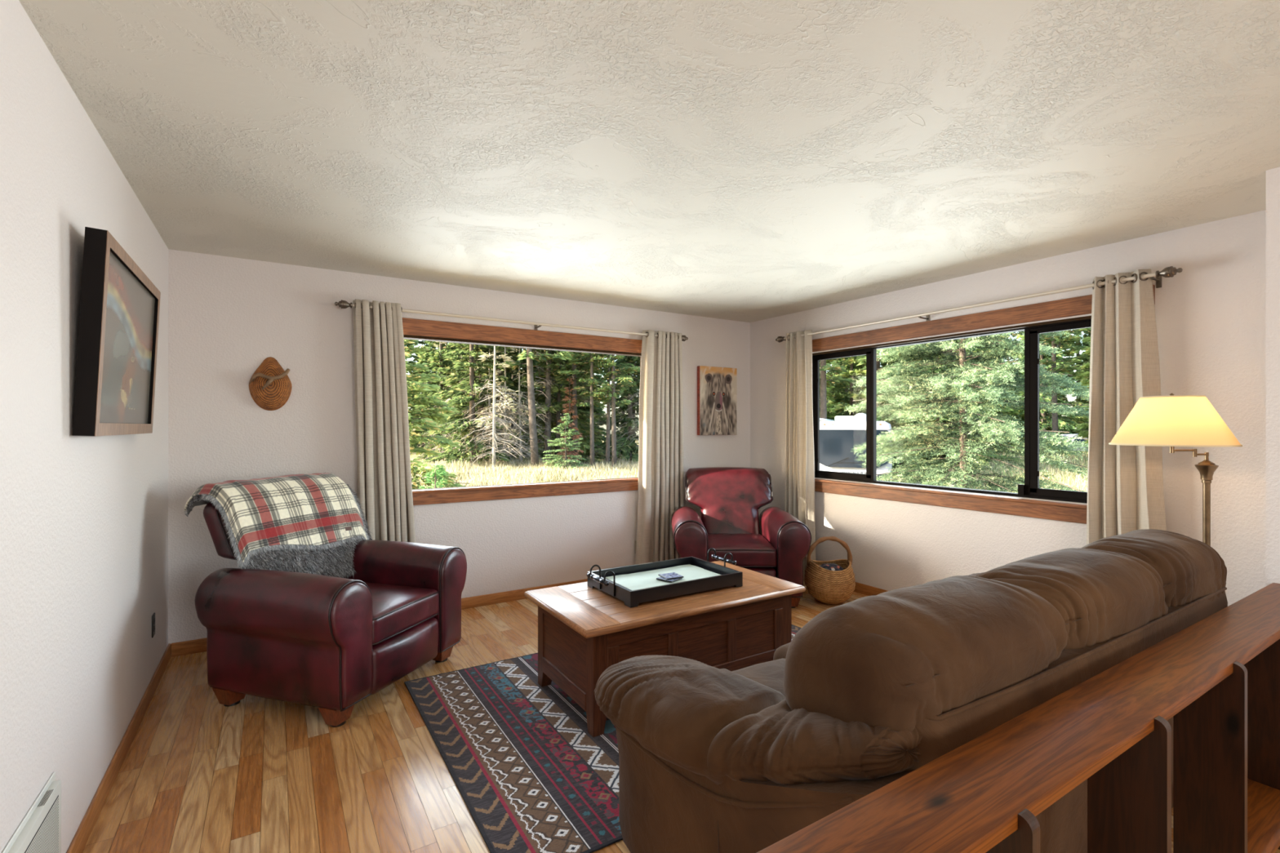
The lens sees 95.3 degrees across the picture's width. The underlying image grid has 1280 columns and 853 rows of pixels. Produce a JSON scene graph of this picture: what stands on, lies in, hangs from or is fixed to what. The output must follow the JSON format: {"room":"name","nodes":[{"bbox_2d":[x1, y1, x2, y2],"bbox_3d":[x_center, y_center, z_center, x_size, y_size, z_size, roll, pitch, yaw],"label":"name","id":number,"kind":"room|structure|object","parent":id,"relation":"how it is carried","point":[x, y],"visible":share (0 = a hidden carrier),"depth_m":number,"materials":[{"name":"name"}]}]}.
{"room":"living room","nodes":[
{"label":"living room","id":0,"kind":"room"},
{"bbox_2d":[0,0,168,852],"bbox_3d":[-0.968,0.160,0.397,0.140,2.440,7.199,0,0,-32],"label":"wall","id":1,"kind":"structure","parent":0,"point":[84,519],"depth_m":1.75,"materials":[{"name":"white paint"}]},
{"bbox_2d":[1,772,61,852],"bbox_3d":[-1.471,1.125,1.356,0.025,0.270,0.760,0,0,-32],"label":"heater","id":2,"kind":"object","parent":1,"relation":"in","point":[39,831],"visible":1,"depth_m":1.54,"materials":[{"name":"white metal"}]},
{"bbox_2d":[71,226,160,435],"bbox_3d":[-1.996,-0.298,2.261,0.083,0.657,1.010,0,0,-32],"label":"framed picture","id":3,"kind":"object","parent":1,"relation":"attached to","point":[120,304],"visible":1,"depth_m":2.04,"materials":[{"name":"black"}]},
{"bbox_2d":[99,249,155,423],"bbox_3d":[-1.984,-0.297,2.268,0.001,0.587,0.942,3,-2,-32],"label":"print","id":4,"kind":"object","parent":3,"relation":"attached to","point":[130,308],"depth_m":2.21},
{"bbox_2d":[66,643,170,852],"bbox_3d":[-0.943,1.338,0.501,0.012,0.082,7.050,0,0,-32],"label":"baseboard","id":5,"kind":"structure","parent":1,"relation":"attached to","point":[82,834],"depth_m":2.28,"materials":[{"name":"brown wood"}]},
{"bbox_2d":[168,248,750,657],"bbox_3d":[-0.872,0.160,4.757,4.930,2.440,0.090,0,0,-32],"label":"wall","id":6,"kind":"structure","parent":0,"point":[227,315],"depth_m":3.92,"materials":[{"name":"white paint"}]},
{"bbox_2d":[248,356,292,410],"bbox_3d":[-2.355,-0.275,3.717,0.235,0.346,0.098,0,0,-32],"label":"wall basket","id":7,"kind":"object","parent":6,"relation":"attached to","point":[270,386],"visible":1,"depth_m":3.72,"materials":[{"name":"brown wicker"}]},
{"bbox_2d":[171,578,587,657],"bbox_3d":[-0.845,1.338,4.714,4.624,0.082,0.012,0,0,-32],"label":"baseboard","id":8,"kind":"structure","parent":6,"relation":"attached to","point":[197,646],"depth_m":4.46,"materials":[{"name":"brown wood"}]},
{"bbox_2d":[334,299,688,341],"bbox_3d":[-0.809,-0.802,4.667,2.912,0.084,0.128,0,0,-32],"label":"curtain rod","id":9,"kind":"object","parent":6,"relation":"attached to","point":[342,304],"visible":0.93,"depth_m":4.48,"materials":[{"name":"silver metal"}]},
{"bbox_2d":[353,299,415,542],"bbox_3d":[-1.752,0.247,4.035,0.417,2.205,0.105,0,0,-32],"label":"curtain","id":10,"kind":"object","parent":9,"relation":"hanging from","point":[384,474],"visible":0.72,"depth_m":4.01,"materials":[{"name":"white fabric"}]},
{"bbox_2d":[635,329,684,564],"bbox_3d":[0.194,0.247,5.247,0.518,2.205,0.084,0,0,-33],"label":"curtain","id":11,"kind":"object","parent":9,"relation":"hanging from","point":[660,455],"visible":0.85,"depth_m":5.22,"materials":[{"name":"white fabric"}]},
{"bbox_2d":[402,317,642,505],"bbox_3d":[-0.867,-0.104,4.731,2.310,1.347,0.130,0,0,-32],"label":"window","id":12,"kind":"structure","parent":6,"relation":"in","point":[562,341],"depth_m":4.62,"materials":[{"name":"brown wood"}]},
{"bbox_2d":[697,365,737,435],"bbox_3d":[0.754,-0.248,5.694,0.464,0.662,0.046,0,0,-32],"label":"canvas painting","id":13,"kind":"object","parent":6,"relation":"attached to","point":[717,387],"visible":1,"depth_m":5.66},
{"bbox_2d":[18,0,1279,322],"bbox_3d":[1.025,-1.120,1.727,4.930,0.120,7.340,0,0,-32],"label":"ceiling","id":14,"kind":"structure","parent":0,"point":[746,161],"depth_m":2.07,"materials":[{"name":"beige paint"}]},
{"bbox_2d":[82,577,1279,852],"bbox_3d":[1.234,1.380,1.393,4.649,0.001,7.846,0,0,-32],"label":"floor","id":15,"kind":"structure","parent":0,"point":[273,835],"depth_m":2.31,"materials":[{"name":"brown wood"}]},
{"bbox_2d":[194,501,466,727],"bbox_3d":[-1.673,0.876,3.196,1.027,1.006,1.037,0,0,17],"label":"recliner armchair","id":16,"kind":"object","parent":15,"relation":"on","point":[329,644],"visible":0.84,"depth_m":2.78,"materials":[{"name":"red leather"}]},
{"bbox_2d":[183,471,373,577],"bbox_3d":[-1.986,0.631,3.342,0.524,0.692,0.921,0,0,17],"label":"throw blanket","id":17,"kind":"object","parent":16,"relation":"on","point":[284,522],"visible":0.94,"depth_m":3.21,"materials":[{"name":"multicoloured fabric"}]},
{"bbox_2d":[364,582,438,643],"bbox_3d":[-1.499,0.977,3.142,0.618,0.175,0.524,0,0,17],"label":"seat cushion","id":18,"kind":"object","parent":16,"relation":"on","point":[400,609],"depth_m":3.08,"materials":[{"name":"red leather"}]},
{"bbox_2d":[404,624,801,852],"bbox_3d":[0.210,1.376,3.086,2.451,0.008,1.651,0,0,-32],"label":"area rug","id":19,"kind":"object","parent":15,"relation":"on","point":[522,756],"visible":0.27,"depth_m":2.43,"materials":[{"name":"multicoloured fabric"}]},
{"bbox_2d":[524,560,805,737],"bbox_3d":[0.146,1.125,3.171,1.350,0.492,0.739,0,0,-32],"label":"coffee table","id":20,"kind":"object","parent":19,"relation":"on","point":[584,631],"visible":0.77,"depth_m":2.90,"materials":[{"name":"brown wood"}]},
{"bbox_2d":[586,548,742,608],"bbox_3d":[0.137,0.803,3.212,0.864,0.153,0.460,0,0,-32],"label":"serving tray","id":21,"kind":"object","parent":20,"relation":"on","point":[729,576],"visible":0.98,"depth_m":3.10,"materials":[{"name":"black paint"}]},
{"bbox_2d":[628,571,742,608],"bbox_3d":[0.255,0.840,3.023,0.720,0.078,0.014,0,0,-32],"label":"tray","id":22,"kind":"object","parent":21,"relation":"on","point":[637,597],"depth_m":3.00,"materials":[{"name":"black paint"}]},
{"bbox_2d":[691,556,739,574],"bbox_3d":[0.436,0.840,3.399,0.014,0.078,0.432,0,0,-32],"label":"handle","id":23,"kind":"object","parent":21,"relation":"on","point":[706,565],"depth_m":3.41,"materials":[{"name":"black paint"}]},
{"bbox_3d":[0.133,0.850,3.207,0.592,0.003,0.393,0,0,-32],"label":"place mat","id":24,"kind":"object","parent":21,"relation":"on","visible":0},
{"bbox_3d":[0.144,0.845,3.214,0.592,0.004,0.393,0,0,-32],"label":"place mat","id":25,"kind":"object","parent":24,"relation":"on","visible":0},
{"bbox_2d":[605,564,720,591],"bbox_3d":[0.155,0.838,3.221,0.592,0.006,0.393,0,0,-32],"label":"place mat","id":26,"kind":"object","parent":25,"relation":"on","point":[643,580],"visible":0.64,"depth_m":3.25,"materials":[{"name":"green fabric"}]},
{"bbox_2d":[656,576,682,582],"bbox_3d":[0.160,0.830,3.185,0.104,0.007,0.104,0,0,38],"label":"coaster","id":27,"kind":"object","parent":26,"relation":"on","point":[660,578],"visible":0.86,"depth_m":3.15,"materials":[{"name":"black plastic"}]},
{"bbox_2d":[657,572,684,579],"bbox_3d":[0.170,0.822,3.207,0.104,0.007,0.104,0,0,-26],"label":"coaster","id":28,"kind":"object","parent":27,"relation":"on","point":[671,575],"visible":1,"depth_m":3.19,"materials":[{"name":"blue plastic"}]},
{"bbox_2d":[671,466,811,608],"bbox_3d":[0.782,0.876,4.874,1.037,1.006,1.027,0,0,1],"label":"recliner armchair","id":29,"kind":"object","parent":15,"relation":"on","point":[775,544],"visible":0.83,"depth_m":4.74,"materials":[{"name":"red leather"}]},
{"bbox_2d":[707,533,777,565],"bbox_3d":[0.778,0.977,4.691,0.524,0.175,0.618,0,0,1],"label":"seat cushion","id":30,"kind":"object","parent":29,"relation":"on","point":[747,549],"depth_m":4.40,"materials":[{"name":"red leather"}]},
{"bbox_2d":[804,536,855,604],"bbox_3d":[1.492,1.121,4.591,0.380,0.516,0.398,0,0,0],"label":"basket","id":31,"kind":"object","parent":15,"relation":"on","point":[826,586],"visible":0.98,"depth_m":4.46,"materials":[{"name":"wicker"}]},
{"bbox_2d":[819,563,844,570],"bbox_3d":[1.493,1.201,4.595,0.288,0.234,0.275,0,0,-32],"label":"fabric bundle","id":32,"kind":"object","parent":31,"relation":"in","point":[831,566],"visible":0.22,"depth_m":4.55,"materials":[{"name":"fabric"}]},
{"bbox_2d":[594,528,1227,852],"bbox_3d":[1.118,0.900,2.172,2.492,0.959,1.103,0,0,-32],"label":"sofa","id":33,"kind":"object","parent":15,"relation":"on","point":[870,691],"visible":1,"depth_m":1.45,"materials":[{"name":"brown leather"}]},
{"bbox_2d":[731,657,785,696],"bbox_3d":[0.549,0.992,1.907,0.575,0.195,0.750,0,0,-32],"label":"seat cushion","id":34,"kind":"object","parent":33,"relation":"on","point":[770,673],"depth_m":2.14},
{"bbox_2d":[594,654,922,785],"bbox_3d":[0.226,0.797,1.608,0.380,0.325,1.038,0,0,-32],"label":"armrest","id":35,"kind":"object","parent":33,"relation":"attached to","point":[694,722],"depth_m":1.42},
{"bbox_2d":[773,642,790,660],"bbox_3d":[1.049,0.992,2.278,0.665,0.196,0.850,0,0,-32],"label":"seat cushion","id":36,"kind":"object","parent":33,"relation":"on","point":[780,652],"depth_m":2.43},
{"bbox_2d":[783,575,1067,732],"bbox_3d":[0.774,0.604,1.553,0.791,0.354,0.412,0,0,-32],"label":"cushion","id":37,"kind":"object","parent":33,"relation":"on","point":[957,653],"depth_m":1.35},
{"bbox_2d":[975,547,1168,649],"bbox_3d":[1.404,0.605,1.951,0.761,0.356,0.415,0,0,-32],"label":"cushion","id":38,"kind":"object","parent":33,"relation":"on","point":[1106,598],"depth_m":1.78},
{"bbox_2d":[1082,528,1226,607],"bbox_3d":[1.972,0.602,2.306,0.642,0.363,0.408,0,0,-32],"label":"cushion","id":39,"kind":"object","parent":33,"relation":"on","point":[1193,574],"depth_m":2.13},
{"bbox_2d":[756,582,1279,852],"bbox_3d":[1.268,1.010,1.440,3.277,0.738,0.207,0,0,-32],"label":"wooden railing","id":40,"kind":"object","parent":15,"relation":"on","point":[1218,677],"visible":1,"depth_m":1.33,"materials":[{"name":"orange wood"}]},
{"bbox_2d":[1247,778,1279,852],"bbox_3d":[1.841,1.198,1.775,0.541,0.035,0.165,0,0,-32],"label":"shelf","id":41,"kind":"object","parent":40,"relation":"attached to","point":[1263,794],"depth_m":1.77,"materials":[{"name":"orange wood"}]},
{"bbox_2d":[1108,393,1242,546],"bbox_3d":[2.543,0.611,2.780,0.508,1.538,0.467,0,0,-32],"label":"floor lamp","id":42,"kind":"object","parent":15,"relation":"on","point":[1172,420],"visible":0.69,"depth_m":2.66,"materials":[{"name":"gold metal"}]},
{"bbox_2d":[750,209,1266,606],"bbox_3d":[2.178,0.160,4.385,0.125,2.440,3.776,0,0,-32],"label":"wall","id":43,"kind":"structure","parent":0,"point":[1211,316],"depth_m":3.46,"materials":[{"name":"white paint"}]},
{"bbox_2d":[853,582,888,595],"bbox_3d":[2.118,1.338,4.351,0.012,0.082,3.769,0,0,-32],"label":"baseboard","id":44,"kind":"structure","parent":43,"relation":"attached to","point":[860,588],"depth_m":4.76,"materials":[{"name":"brown wood"}]},
{"bbox_2d":[775,266,1182,342],"bbox_3d":[2.085,-0.802,4.284,0.138,0.084,2.902,0,0,-32],"label":"curtain rod","id":45,"kind":"object","parent":43,"relation":"attached to","point":[1168,272],"visible":0.97,"depth_m":3.71,"materials":[{"name":"silver metal"}]},
{"bbox_2d":[784,329,815,577],"bbox_3d":[1.433,0.247,5.258,0.093,2.205,0.344,0,0,-34],"label":"curtain","id":46,"kind":"object","parent":45,"relation":"hanging from","point":[799,485],"visible":0.83,"depth_m":5.22,"materials":[{"name":"white fabric"}]},
{"bbox_2d":[1086,269,1166,544],"bbox_3d":[2.687,0.247,3.242,0.098,2.205,0.394,0,0,-32],"label":"curtain","id":47,"kind":"object","parent":45,"relation":"hanging from","point":[1126,491],"visible":0.63,"depth_m":3.24,"materials":[{"name":"white fabric"}]},
{"bbox_2d":[812,284,1155,524],"bbox_3d":[2.197,-0.100,4.311,0.160,1.360,2.542,0,0,-32],"label":"window","id":48,"kind":"structure","parent":43,"relation":"in","point":[1080,305],"depth_m":4.06,"materials":[{"name":"brown"}]},
{"bbox_2d":[1266,167,1279,586],"bbox_3d":[3.824,0.160,1.173,0.772,2.440,3.412,0,0,-32],"label":"wall","id":49,"kind":"structure","parent":0,"point":[1273,175],"depth_m":2.40,"materials":[{"name":"white paint"}]},
{"label":"outside","id":50,"kind":"structure","parent":0,"visible":0},
{"bbox_2d":[409,435,1087,488],"bbox_3d":[11.101,2.338,48.237,150.000,0.929,150.000,0,0,-32],"label":"ground","id":51,"kind":"structure","parent":50,"point":[413,453],"depth_m":41.72,"materials":[{"name":"green plant"}]},
{"bbox_2d":[404,340,426,448],"bbox_3d":[-18.747,-4.900,46.639,4.112,14.069,4.456,0,0,-31],"label":"conifer tree","id":52,"kind":"object","parent":51,"relation":"on","point":[415,343],"visible":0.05,"depth_m":46.52,"materials":[{"name":"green plant"}]},
{"bbox_2d":[409,340,430,451],"bbox_3d":[-17.639,-3.520,47.530,3.187,11.314,3.453,0,0,-13],"label":"conifer tree","id":53,"kind":"object","parent":51,"relation":"on","point":[423,342],"visible":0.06,"depth_m":47.16,"materials":[{"name":"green plant"}]},
{"bbox_2d":[418,463,448,488],"bbox_3d":[-2.465,1.337,6.885,1.076,1.824,1.085,0,0,-18],"label":"sapling","id":54,"kind":"object","parent":51,"relation":"on","point":[437,473],"visible":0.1,"depth_m":6.86,"materials":[{"name":"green plant"}]},
{"bbox_2d":[404,338,469,489],"bbox_3d":[-4.592,-0.196,10.277,3.026,5.207,3.302,0,0,-42],"label":"fir tree","id":55,"kind":"object","parent":51,"relation":"on","point":[420,418],"visible":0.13,"depth_m":10.34,"materials":[{"name":"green plant"}]},
{"bbox_2d":[411,341,463,458],"bbox_3d":[-10.191,-1.528,29.694,2.741,7.308,2.904,0,0,17],"label":"sapling","id":56,"kind":"object","parent":51,"relation":"on","point":[424,434],"visible":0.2,"depth_m":29.61,"materials":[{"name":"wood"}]},
{"bbox_2d":[409,340,467,461],"bbox_3d":[-10.279,-3.489,30.195,3.290,11.085,3.841,0,0,18],"label":"spruce tree","id":57,"kind":"object","parent":51,"relation":"on","point":[430,355],"visible":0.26,"depth_m":29.65,"materials":[{"name":"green plant"}]},
{"bbox_2d":[422,342,519,466],"bbox_3d":[-7.336,-4.083,25.849,4.115,12.294,4.452,0,0,33],"label":"spruce tree","id":58,"kind":"object","parent":51,"relation":"on","point":[459,400],"visible":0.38,"depth_m":25.28,"materials":[{"name":"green plant"}]},
{"bbox_2d":[435,342,525,462],"bbox_3d":[-7.622,-4.938,27.628,4.018,14.068,4.354,0,0,-34],"label":"conifer tree","id":59,"kind":"object","parent":51,"relation":"on","point":[454,382],"visible":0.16,"depth_m":27.01,"materials":[{"name":"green plant"}]},
{"bbox_2d":[440,346,537,468],"bbox_3d":[-6.057,-2.159,24.544,3.628,9.112,3.656,0,0,21],"label":"dead tree","id":60,"kind":"object","parent":51,"relation":"on","point":[494,437],"visible":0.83,"depth_m":24.39,"materials":[{"name":"beige plant"}]},
{"bbox_2d":[462,348,521,463],"bbox_3d":[-6.698,-1.800,26.271,2.740,7.704,2.587,0,0,38],"label":"sapling","id":61,"kind":"object","parent":51,"relation":"on","point":[489,395],"visible":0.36,"depth_m":26.21,"materials":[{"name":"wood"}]},
{"bbox_2d":[444,346,543,464],"bbox_3d":[-6.842,-4.872,29.025,4.578,13.978,4.952,0,0,37],"label":"conifer tree","id":62,"kind":"object","parent":51,"relation":"on","point":[515,380],"visible":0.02,"depth_m":28.76,"materials":[{"name":"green plant"}]},
{"bbox_2d":[476,346,530,466],"bbox_3d":[-6.041,-1.929,26.007,2.757,7.971,2.602,0,0,-44],"label":"dead tree","id":63,"kind":"object","parent":51,"relation":"on","point":[498,383],"visible":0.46,"depth_m":25.98,"materials":[{"name":"plant"}]},
{"bbox_2d":[475,346,554,457],"bbox_3d":[-6.518,-4.625,29.974,3.554,13.473,3.850,0,0,43],"label":"spruce tree","id":64,"kind":"object","parent":51,"relation":"on","point":[540,401],"visible":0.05,"depth_m":29.84,"materials":[{"name":"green plant"}]},
{"bbox_2d":[491,346,551,463],"bbox_3d":[-5.389,-1.990,26.490,2.725,8.140,2.887,0,0,-43],"label":"sapling","id":65,"kind":"object","parent":51,"relation":"on","point":[520,458],"visible":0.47,"depth_m":26.44,"materials":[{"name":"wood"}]},
{"bbox_2d":[410,454,638,488],"bbox_3d":[-6.930,1.698,24.561,17.849,0.882,19.592,0,0,1],"label":"meadow grass","id":66,"kind":"structure","parent":51,"relation":"on","point":[482,474],"depth_m":21.42,"materials":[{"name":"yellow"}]},
{"bbox_2d":[490,345,573,469],"bbox_3d":[-4.529,-5.804,24.996,4.939,15.486,4.981,0,0,31],"label":"pine tree","id":67,"kind":"object","parent":51,"relation":"on","point":[531,406],"visible":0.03,"depth_m":24.92,"materials":[{"name":"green plant"}]},
{"bbox_2d":[508,348,569,460],"bbox_3d":[-4.458,-5.138,28.013,4.289,14.292,5.071,0,0,4],"label":"pine tree","id":68,"kind":"object","parent":51,"relation":"on","point":[550,364],"visible":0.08,"depth_m":27.92,"materials":[{"name":"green plant"}]},
{"bbox_2d":[520,351,563,448],"bbox_3d":[-6.552,-4.917,38.004,4.168,14.013,3.847,0,0,36],"label":"conifer tree","id":69,"kind":"object","parent":51,"relation":"on","point":[540,366],"visible":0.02,"depth_m":37.59,"materials":[{"name":"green plant"}]},
{"bbox_2d":[510,349,606,463],"bbox_3d":[-4.172,-2.981,29.671,5.528,10.924,5.279,0,0,-15],"label":"conifer tree","id":70,"kind":"object","parent":51,"relation":"on","point":[557,410],"visible":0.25,"depth_m":29.47,"materials":[{"name":"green plant"}]},
{"bbox_2d":[541,413,590,471],"bbox_3d":[-3.018,0.744,23.902,2.167,2.597,2.064,0,0,19],"label":"young spruce","id":71,"kind":"object","parent":51,"relation":"on","point":[558,459],"visible":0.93,"depth_m":23.82,"materials":[{"name":"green plant"}]},
{"bbox_2d":[545,351,595,463],"bbox_3d":[-3.098,-4.726,27.982,4.020,13.521,3.986,0,0,-7],"label":"conifer tree","id":72,"kind":"object","parent":51,"relation":"on","point":[584,367],"visible":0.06,"depth_m":27.98,"materials":[{"name":"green plant"}]},
{"bbox_2d":[555,376,584,467],"bbox_3d":[-3.293,-0.137,26.983,1.630,4.304,1.409,0,0,30],"label":"tree","id":73,"kind":"object","parent":51,"relation":"on","point":[571,452],"visible":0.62,"depth_m":27.00,"materials":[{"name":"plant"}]},
{"bbox_2d":[552,351,605,452],"bbox_3d":[-3.904,-4.228,36.389,3.273,12.545,3.821,0,0,39],"label":"conifer tree","id":74,"kind":"object","parent":51,"relation":"on","point":[586,409],"visible":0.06,"depth_m":36.19,"materials":[{"name":"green plant"}]},
{"bbox_2d":[554,357,606,453],"bbox_3d":[-3.531,-3.468,36.586,3.473,11.170,3.758,0,0,3],"label":"conifer tree","id":75,"kind":"object","parent":51,"relation":"on","point":[581,407],"visible":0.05,"depth_m":36.16,"materials":[{"name":"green plant"}]},
{"bbox_2d":[557,351,625,467],"bbox_3d":[-1.993,-2.935,25.795,2.680,9.901,2.998,0,0,-45],"label":"pine tree","id":76,"kind":"object","parent":51,"relation":"on","point":[603,362],"visible":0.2,"depth_m":25.83,"materials":[{"name":"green plant"}]},
{"bbox_2d":[586,372,607,447],"bbox_3d":[-4.334,-5.639,48.275,4.546,15.648,4.918,0,0,40],"label":"conifer tree","id":77,"kind":"object","parent":51,"relation":"on","point":[604,433],"visible":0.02,"depth_m":47.45,"materials":[{"name":"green plant"}]},
{"bbox_2d":[575,352,636,464],"bbox_3d":[-1.505,-3.104,27.034,3.088,10.252,3.062,0,0,37],"label":"pine tree","id":78,"kind":"object","parent":51,"relation":"on","point":[607,375],"visible":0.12,"depth_m":27.02,"materials":[{"name":"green plant"}]},
{"bbox_2d":[581,352,639,466],"bbox_3d":[-1.140,-3.289,25.986,2.980,10.621,3.523,0,0,44],"label":"pine tree","id":79,"kind":"object","parent":51,"relation":"on","point":[628,380],"visible":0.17,"depth_m":25.90,"materials":[{"name":"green plant"}]},
{"bbox_2d":[587,355,639,462],"bbox_3d":[-0.616,-4.515,29.714,4.217,13.414,4.562,0,0,-7],"label":"conifer tree","id":80,"kind":"object","parent":51,"relation":"on","point":[628,446],"visible":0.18,"depth_m":29.01,"materials":[{"name":"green plant"}]},
{"bbox_2d":[601,365,639,458],"bbox_3d":[0.135,-2.070,28.963,3.409,9.220,3.435,0,0,28],"label":"sapling","id":81,"kind":"object","parent":51,"relation":"on","point":[628,397],"visible":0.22,"depth_m":28.90,"materials":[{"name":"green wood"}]},
{"bbox_2d":[609,355,639,445],"bbox_3d":[-0.267,-4.429,36.707,4.087,12.998,3.501,0,0,4],"label":"conifer tree","id":82,"kind":"object","parent":51,"relation":"on","point":[636,364],"visible":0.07,"depth_m":36.56,"materials":[{"name":"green plant"}]},
{"bbox_2d":[819,359,836,417],"bbox_3d":[10.673,-2.358,36.630,4.720,11.179,4.942,0,0,11],"label":"conifer tree","id":83,"kind":"object","parent":51,"relation":"on","point":[828,386],"visible":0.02,"depth_m":35.69,"materials":[{"name":"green plant"}]},
{"bbox_2d":[829,355,866,420],"bbox_3d":[16.889,-4.582,47.863,4.011,14.397,3.702,0,0,-12],"label":"conifer tree","id":84,"kind":"object","parent":51,"relation":"on","point":[840,362],"visible":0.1,"depth_m":47.52,"materials":[{"name":"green plant"}]},
{"bbox_2d":[819,350,880,418],"bbox_3d":[9.473,-5.994,29.986,5.192,17.398,6.138,0,0,4],"label":"pine tree","id":85,"kind":"object","parent":51,"relation":"on","point":[838,369],"visible":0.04,"depth_m":29.79,"materials":[{"name":"green plant"}]},
{"bbox_2d":[819,355,902,461],"bbox_3d":[13.274,-3.404,36.562,6.317,13.334,6.614,0,0,-40],"label":"conifer tree","id":86,"kind":"object","parent":51,"relation":"on","point":[851,363],"visible":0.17,"depth_m":36.02,"materials":[{"name":"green plant"}]},
{"bbox_2d":[819,413,902,481],"bbox_3d":[8.895,1.051,23.991,3.180,3.063,9.180,0,0,22],"label":"motorhome","id":87,"kind":"object","parent":51,"relation":"on","point":[837,438],"visible":0.5,"depth_m":20.01,"materials":[{"name":"grey metal"}]},
{"bbox_2d":[855,351,888,417],"bbox_3d":[13.809,-7.591,33.564,6.181,20.648,6.128,0,0,5],"label":"conifer tree","id":88,"kind":"object","parent":51,"relation":"on","point":[863,360],"visible":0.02,"depth_m":33.59,"materials":[{"name":"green plant"}]},
{"bbox_2d":[876,348,926,475],"bbox_3d":[13.762,-2.826,30.987,3.476,11.216,3.208,0,0,-19],"label":"conifer tree","id":89,"kind":"object","parent":51,"relation":"on","point":[882,418],"visible":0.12,"depth_m":30.66,"materials":[{"name":"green plant"}]},
{"bbox_2d":[892,339,986,476],"bbox_3d":[15.719,-5.426,30.568,4.890,16.495,4.513,0,0,-29],"label":"conifer tree","id":90,"kind":"object","parent":51,"relation":"on","point":[939,419],"visible":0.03,"depth_m":30.01,"materials":[{"name":"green plant"}]},
{"bbox_2d":[903,340,1001,477],"bbox_3d":[16.318,-1.904,30.427,4.672,10.022,4.892,0,0,38],"label":"conifer tree","id":91,"kind":"object","parent":51,"relation":"on","point":[967,350],"visible":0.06,"depth_m":29.93,"materials":[{"name":"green plant"}]},
{"bbox_2d":[844,330,1089,493],"bbox_3d":[5.451,-1.676,9.841,4.307,8.646,4.189,0,0,-31],"label":"spruce","id":92,"kind":"object","parent":51,"relation":"on","point":[999,371],"visible":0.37,"depth_m":9.14,"materials":[{"name":"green plant"}]},
{"bbox_2d":[946,336,1022,463],"bbox_3d":[21.600,-3.049,37.242,5.372,12.580,5.094,0,0,41],"label":"conifer tree","id":93,"kind":"object","parent":51,"relation":"on","point":[976,349],"visible":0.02,"depth_m":36.52,"materials":[{"name":"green plant"}]},
{"bbox_2d":[980,346,1023,452],"bbox_3d":[31.186,-2.473,51.706,4.917,10.523,5.148,0,0,-14],"label":"conifer tree","id":94,"kind":"object","parent":51,"relation":"on","point":[1003,411],"visible":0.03,"depth_m":50.57,"materials":[{"name":"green plant"}]},
{"bbox_2d":[968,452,1088,493],"bbox_3d":[21.166,2.140,30.479,11.754,1.265,41.933,0,0,43],"label":"grass","id":95,"kind":"structure","parent":51,"relation":"on","point":[1068,477],"depth_m":28.24,"materials":[{"name":"green"}]},
{"bbox_2d":[1006,342,1079,453],"bbox_3d":[35.142,-3.736,51.006,5.467,13.472,5.774,0,0,33],"label":"conifer tree","id":96,"kind":"object","parent":51,"relation":"on","point":[1044,357],"visible":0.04,"depth_m":50.86,"materials":[{"name":"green plant"}]},
{"bbox_2d":[1011,331,1075,453],"bbox_3d":[34.495,-6.497,49.729,4.609,17.898,4.994,0,0,11],"label":"conifer tree","id":97,"kind":"object","parent":51,"relation":"on","point":[1064,423],"visible":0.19,"depth_m":49.06,"materials":[{"name":"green plant"}]},
{"bbox_2d":[1011,327,1091,457],"bbox_3d":[26.908,-5.812,37.634,4.755,16.475,5.320,0,0,17],"label":"pine tree","id":98,"kind":"object","parent":51,"relation":"on","point":[1066,367],"visible":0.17,"depth_m":37.62,"materials":[{"name":"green plant"}]},
{"bbox_2d":[1022,330,1088,433],"bbox_3d":[36.502,-3.829,50.587,5.596,13.758,5.902,0,0,-8],"label":"conifer tree","id":99,"kind":"object","parent":51,"relation":"on","point":[1077,420],"visible":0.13,"depth_m":50.23,"materials":[{"name":"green plant"}]},
{"bbox_2d":[1039,434,1088,456],"bbox_3d":[33.606,1.484,44.924,5.610,1.820,2.080,0,0,3],"label":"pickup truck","id":100,"kind":"object","parent":51,"relation":"on","point":[1068,435],"visible":0.07,"depth_m":44.17,"materials":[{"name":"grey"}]},
{"bbox_2d":[1055,328,1091,433],"bbox_3d":[40.897,-8.048,55.009,5.455,20.747,6.102,0,0,-42],"label":"conifer tree","id":101,"kind":"object","parent":51,"relation":"on","point":[1090,330],"visible":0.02,"depth_m":54.22,"materials":[{"name":"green plant"}]},
{"bbox_2d":[1072,336,1090,448],"bbox_3d":[30.151,-4.510,35.356,6.609,15.503,6.266,0,0,44],"label":"conifer tree","id":102,"kind":"object","parent":51,"relation":"on","point":[1084,375],"visible":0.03,"depth_m":36.73,"materials":[{"name":"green plant"}]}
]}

